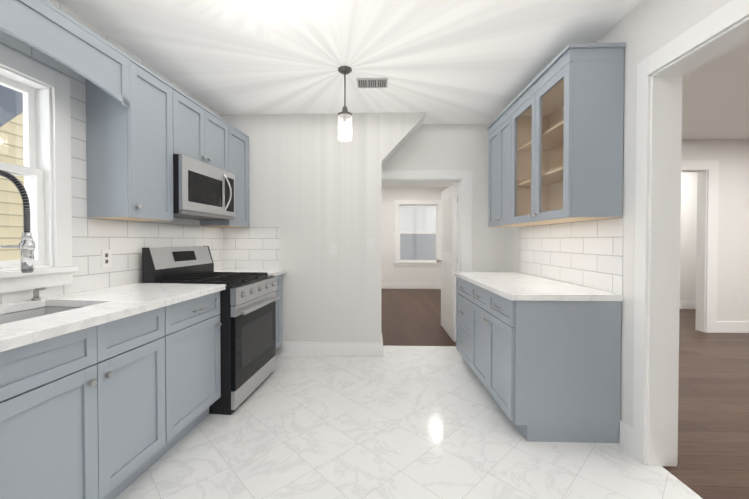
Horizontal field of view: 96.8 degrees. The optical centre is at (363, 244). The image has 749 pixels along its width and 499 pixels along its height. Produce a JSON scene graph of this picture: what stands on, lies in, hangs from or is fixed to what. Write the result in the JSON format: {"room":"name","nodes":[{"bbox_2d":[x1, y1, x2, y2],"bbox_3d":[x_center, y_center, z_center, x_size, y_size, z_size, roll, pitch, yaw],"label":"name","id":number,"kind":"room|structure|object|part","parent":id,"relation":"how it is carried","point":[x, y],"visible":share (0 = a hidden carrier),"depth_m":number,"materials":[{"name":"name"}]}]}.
{"room":"kitchen","nodes":[
{"label":"kitchen","id":0,"kind":"room"},
{"bbox_2d":[57,0,748,187],"bbox_3d":[2.732,-1.452,3.566,10.200,0.100,10.400,0,1,2],"label":"ceiling","id":1,"kind":"structure","parent":0,"point":[463,61],"depth_m":2.40,"materials":[{"name":"paint"}]},
{"bbox_2d":[338,66,351,141],"bbox_3d":[-0.151,-1.112,2.635,0.116,0.554,0.116,0,1,2],"label":"pendant light","id":2,"kind":"object","parent":1,"relation":"hanging from","point":[344,115],"visible":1,"depth_m":2.62,"materials":[{"name":"clear glass"}]},
{"bbox_2d":[357,78,387,87],"bbox_3d":[0.072,-1.388,2.854,0.260,0.009,0.170,0,1,2],"label":"ceiling vent","id":3,"kind":"object","parent":1,"relation":"in","point":[372,82],"visible":1,"depth_m":2.83,"materials":[{"name":"silver metal"}]},
{"bbox_2d":[115,346,702,498],"bbox_3d":[-0.310,1.278,1.327,3.870,0.100,5.250,0,1,2],"label":"floor","id":4,"kind":"structure","parent":0,"point":[414,422],"depth_m":1.98,"materials":[{"name":"tile"}]},
{"bbox_2d":[0,349,15,498],"bbox_3d":[-1.537,0.789,0.757,0.710,0.896,0.678,0,1,2],"label":"base cabinet","id":5,"kind":"object","parent":4,"relation":"on","point":[7,455],"depth_m":1.09,"materials":[{"name":"grey paint"}]},
{"bbox_2d":[0,283,211,351],"bbox_3d":[-1.461,0.312,1.412,0.810,0.039,2.035,0,1,2],"label":"countertop","id":6,"kind":"structure","parent":5,"relation":"on","point":[103,305],"depth_m":1.56,"materials":[{"name":"stone"}]},
{"bbox_2d":[0,170,35,272],"bbox_3d":[-1.585,-0.016,1.425,0.368,0.616,0.085,0,1,2],"label":"spring faucet","id":7,"kind":"object","parent":6,"relation":"on","point":[26,246],"visible":1,"depth_m":1.40,"materials":[{"name":"silver metal"}]},
{"bbox_2d":[0,307,76,323],"bbox_3d":[-1.518,0.431,1.457,0.382,0.200,0.547,0,1,7],"label":"sink basin","id":8,"kind":"object","parent":6,"relation":"in","point":[17,316],"visible":0.06,"depth_m":1.68,"materials":[{"name":"silver metal"}]},
{"bbox_2d":[31,287,46,300],"bbox_3d":[-1.688,0.254,1.731,0.074,0.069,0.036,0,1,2],"label":"soap dispenser","id":9,"kind":"object","parent":6,"relation":"on","point":[35,294],"visible":0.98,"depth_m":1.72,"materials":[{"name":"silver metal"}]},
{"bbox_2d":[32,291,221,477],"bbox_3d":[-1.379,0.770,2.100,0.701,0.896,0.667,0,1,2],"label":"base cabinet","id":10,"kind":"object","parent":4,"relation":"on","point":[113,409],"depth_m":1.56,"materials":[{"name":"grey paint"}]},
{"bbox_2d":[156,284,225,308],"bbox_3d":[-1.013,0.303,2.018,0.045,0.039,0.681,0,1,2],"label":"countertop","id":11,"kind":"structure","parent":10,"relation":"on","point":[168,299],"depth_m":1.97,"materials":[{"name":"stone"}]},
{"bbox_2d":[142,246,280,414],"bbox_3d":[-1.195,0.612,2.774,0.775,1.193,0.762,0,1,7],"label":"range","id":12,"kind":"object","parent":4,"relation":"on","point":[248,325],"visible":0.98,"depth_m":2.56,"materials":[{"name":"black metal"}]},
{"bbox_2d":[274,274,282,348],"bbox_3d":[-1.229,0.753,3.371,0.692,0.896,0.452,0,1,2],"label":"base cabinet","id":13,"kind":"object","parent":4,"relation":"on","point":[279,292],"depth_m":3.49,"materials":[{"name":"grey paint"}]},
{"bbox_2d":[214,269,285,275],"bbox_3d":[-1.208,0.285,3.362,0.728,0.039,0.458,0,1,2],"label":"countertop","id":14,"kind":"structure","parent":13,"relation":"on","point":[274,272],"depth_m":3.43,"materials":[{"name":"stone"}]},
{"bbox_2d":[222,112,426,354],"bbox_3d":[-0.545,-0.105,3.758,2.440,2.600,0.370,0,1,2],"label":"wall block","id":15,"kind":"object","parent":4,"relation":"on","point":[315,185],"visible":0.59,"depth_m":3.57,"materials":[{"name":"paint"}]},
{"bbox_2d":[222,226,279,268],"bbox_3d":[-1.313,0.040,3.597,0.815,0.485,0.006,0,1,2],"label":"tiled wall","id":16,"kind":"structure","parent":15,"relation":"attached to","point":[254,247],"depth_m":3.59,"materials":[{"name":"white tile"}]},
{"bbox_2d":[456,276,467,362],"bbox_3d":[1.283,0.766,3.179,0.652,0.876,0.629,0,1,2],"label":"base cabinet","id":17,"kind":"object","parent":4,"relation":"on","point":[461,285],"depth_m":3.27,"materials":[{"name":"grey paint"}]},
{"bbox_2d":[468,282,620,442],"bbox_3d":[1.260,0.775,2.484,0.652,0.876,0.880,0,1,2],"label":"base cabinet","id":18,"kind":"object","parent":4,"relation":"on","point":[547,371],"depth_m":2.05,"materials":[{"name":"grey paint"}]},
{"bbox_2d":[454,272,622,300],"bbox_3d":[1.259,0.313,2.762,0.672,0.039,1.472,0,1,2],"label":"countertop","id":19,"kind":"structure","parent":18,"relation":"on","point":[515,286],"depth_m":2.29,"materials":[{"name":"stone"}]},
{"bbox_2d":[381,187,447,282],"bbox_3d":[0.796,-0.171,8.611,2.760,2.600,0.120,0,1,2],"label":"wall","id":20,"kind":"structure","parent":0,"point":[391,272],"depth_m":8.55,"materials":[{"name":"white paint"}]},
{"bbox_2d":[381,283,440,288],"bbox_3d":[0.798,1.055,8.559,2.700,0.150,0.016,0,1,2],"label":"baseboard","id":21,"kind":"structure","parent":20,"relation":"attached to","point":[383,285],"depth_m":8.54,"materials":[{"name":"white wood"}]},
{"bbox_2d":[393,200,440,265],"bbox_3d":[1.395,-0.300,8.552,1.280,1.700,0.145,0,1,2],"label":"room window","id":22,"kind":"structure","parent":20,"relation":"in","point":[423,232],"depth_m":8.53,"materials":[{"name":"white"}]},
{"bbox_2d":[382,124,504,271],"bbox_3d":[0.653,-0.108,3.968,3.020,2.600,0.130,0,1,2],"label":"wall","id":23,"kind":"structure","parent":0,"point":[444,147],"depth_m":3.88,"materials":[{"name":"white paint"}]},
{"bbox_2d":[382,170,472,271],"bbox_3d":[0.653,0.162,3.972,1.220,2.060,0.170,0,1,2],"label":"door frame","id":24,"kind":"structure","parent":23,"relation":"attached to","point":[463,179],"depth_m":3.87,"materials":[{"name":"white wood"}]},
{"bbox_2d":[436,183,457,341],"bbox_3d":[1.091,0.209,4.443,0.127,1.937,0.811,0,1,2],"label":"door","id":25,"kind":"structure","parent":23,"relation":"in","point":[449,257],"depth_m":4.29,"materials":[{"name":"white wood"}]},
{"bbox_2d":[457,182,457,271],"bbox_3d":[2.171,-0.139,6.304,0.140,2.600,4.640,0,1,2],"label":"wall","id":26,"kind":"structure","parent":0,"point":[457,182],"depth_m":7.70,"materials":[{"name":"white paint"}]},
{"bbox_2d":[381,289,748,498],"bbox_3d":[3.433,1.247,3.630,8.600,0.100,10.100,0,1,2],"label":"floor","id":27,"kind":"structure","parent":0,"point":[713,425],"depth_m":2.81,"materials":[{"name":"brown wood"}]},
{"bbox_2d":[281,342,382,356],"bbox_3d":[-0.347,1.123,3.576,1.099,0.150,0.019,0,1,2],"label":"baseboard","id":28,"kind":"structure","parent":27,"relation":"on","point":[357,349],"depth_m":3.57,"materials":[{"name":"white wood"}]},
{"bbox_2d":[680,301,695,308],"bbox_3d":[5.374,1.089,6.047,4.480,0.150,0.016,0,1,2],"label":"baseboard","id":29,"kind":"structure","parent":27,"relation":"on","point":[683,304],"depth_m":6.02,"materials":[{"name":"white wood"}]},
{"bbox_2d":[505,0,731,426],"bbox_3d":[1.628,-0.071,1.310,0.145,2.600,5.380,0,1,2],"label":"wall","id":30,"kind":"structure","parent":0,"point":[644,29],"depth_m":1.96,"materials":[{"name":"white paint"}]},
{"bbox_2d":[487,98,554,226],"bbox_3d":[1.448,-0.696,3.143,0.322,1.021,0.650,0,1,2],"label":"upper cabinet","id":31,"kind":"object","parent":30,"relation":"attached to","point":[521,142],"depth_m":2.86,"materials":[{"name":"grey paint"}]},
{"bbox_2d":[518,215,623,294],"bbox_3d":[1.601,0.051,2.763,0.006,0.485,1.480,0,1,2],"label":"wall tile","id":32,"kind":"structure","parent":30,"relation":"attached to","point":[589,254],"depth_m":2.47,"materials":[{"name":"white tile"}]},
{"bbox_2d":[633,0,748,466],"bbox_3d":[1.630,0.103,1.351,0.185,2.250,1.113,0,1,2],"label":"door frame","id":33,"kind":"structure","parent":30,"relation":"attached to","point":[662,71],"depth_m":1.82,"materials":[{"name":"white wood"}]},
{"bbox_2d":[680,139,748,321],"bbox_3d":[4.869,-0.115,4.535,5.370,2.600,0.120,0,1,2],"label":"wall","id":34,"kind":"structure","parent":0,"point":[731,156],"depth_m":4.46,"materials":[{"name":"white paint"}]},
{"bbox_2d":[681,160,718,332],"bbox_3d":[4.218,0.025,4.550,1.067,2.320,0.145,0,1,2],"label":"door frame","id":35,"kind":"structure","parent":34,"relation":"attached to","point":[707,248],"depth_m":4.47,"materials":[{"name":"white wood"}]},
{"bbox_2d":[716,321,748,332],"bbox_3d":[6.138,1.111,4.441,2.798,0.150,0.016,0,1,2],"label":"baseboard","id":36,"kind":"structure","parent":34,"relation":"attached to","point":[722,327],"depth_m":4.47,"materials":[{"name":"white wood"}]},
{"label":"outside","id":37,"kind":"structure","parent":0,"visible":0},
{"bbox_2d":[0,85,23,260],"bbox_3d":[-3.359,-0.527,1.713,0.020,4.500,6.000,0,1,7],"label":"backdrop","id":38,"kind":"structure","parent":37,"point":[19,158],"depth_m":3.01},
{"bbox_2d":[400,206,435,259],"bbox_3d":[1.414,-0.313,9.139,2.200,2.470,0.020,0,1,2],"label":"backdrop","id":39,"kind":"structure","parent":37,"point":[414,252],"depth_m":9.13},
{"bbox_3d":[-1.909,-0.069,1.121,0.607,2.600,5.345,0,1,2],"label":"wall","id":40,"kind":"structure","parent":0,"visible":0},
{"bbox_2d":[0,45,77,293],"bbox_3d":[-1.840,-0.361,1.499,0.208,1.195,0.935,0,1,7],"label":"window","id":41,"kind":"structure","parent":40,"relation":"in","point":[53,146],"depth_m":1.84,"materials":[{"name":"white wood"}]},
{"bbox_3d":[-1.859,-0.369,1.502,0.080,0.976,0.701,0,1,7],"label":"left window sashes","id":42,"kind":"part","parent":41,"relation":"part of","materials":[{"name":"white wood"}]},
{"bbox_2d":[0,0,222,304],"bbox_3d":[-1.729,-0.537,1.935,0.006,1.685,3.420,0,1,7],"label":"wall tile","id":43,"kind":"structure","parent":40,"relation":"attached to","point":[125,241],"depth_m":2.11,"materials":[{"name":"white tile"}]},
{"bbox_2d":[101,249,110,267],"bbox_3d":[-1.694,0.089,2.186,0.007,0.115,0.070,0,1,7],"label":"outlet","id":44,"kind":"object","parent":43,"relation":"attached to","point":[105,258],"visible":1,"depth_m":2.18,"materials":[{"name":"white plastic"}]},
{"bbox_2d":[76,52,175,220],"bbox_3d":[-1.542,-0.657,2.221,0.327,0.968,0.402,0,1,2],"label":"upper cabinet","id":45,"kind":"object","parent":40,"relation":"attached to","point":[144,124],"depth_m":2.04,"materials":[{"name":"grey paint"}]},
{"bbox_2d":[172,85,227,171],"bbox_3d":[-1.474,-0.909,2.787,0.360,0.479,0.788,0,1,2],"label":"upper cabinet","id":46,"kind":"object","parent":40,"relation":"attached to","point":[201,135],"depth_m":2.70,"materials":[{"name":"grey paint"}]},
{"bbox_2d":[173,154,234,219],"bbox_3d":[-1.415,-0.445,2.785,0.418,0.426,0.758,0,1,7],"label":"microwave","id":47,"kind":"object","parent":46,"relation":"attached to","point":[203,191],"visible":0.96,"depth_m":2.63,"materials":[{"name":"silver metal"}]},
{"bbox_2d":[200,123,249,226],"bbox_3d":[-1.405,-0.673,3.372,0.332,0.968,0.424,0,1,2],"label":"upper cabinet","id":48,"kind":"object","parent":40,"relation":"attached to","point":[238,142],"depth_m":3.36,"materials":[{"name":"grey paint"}]}
]}

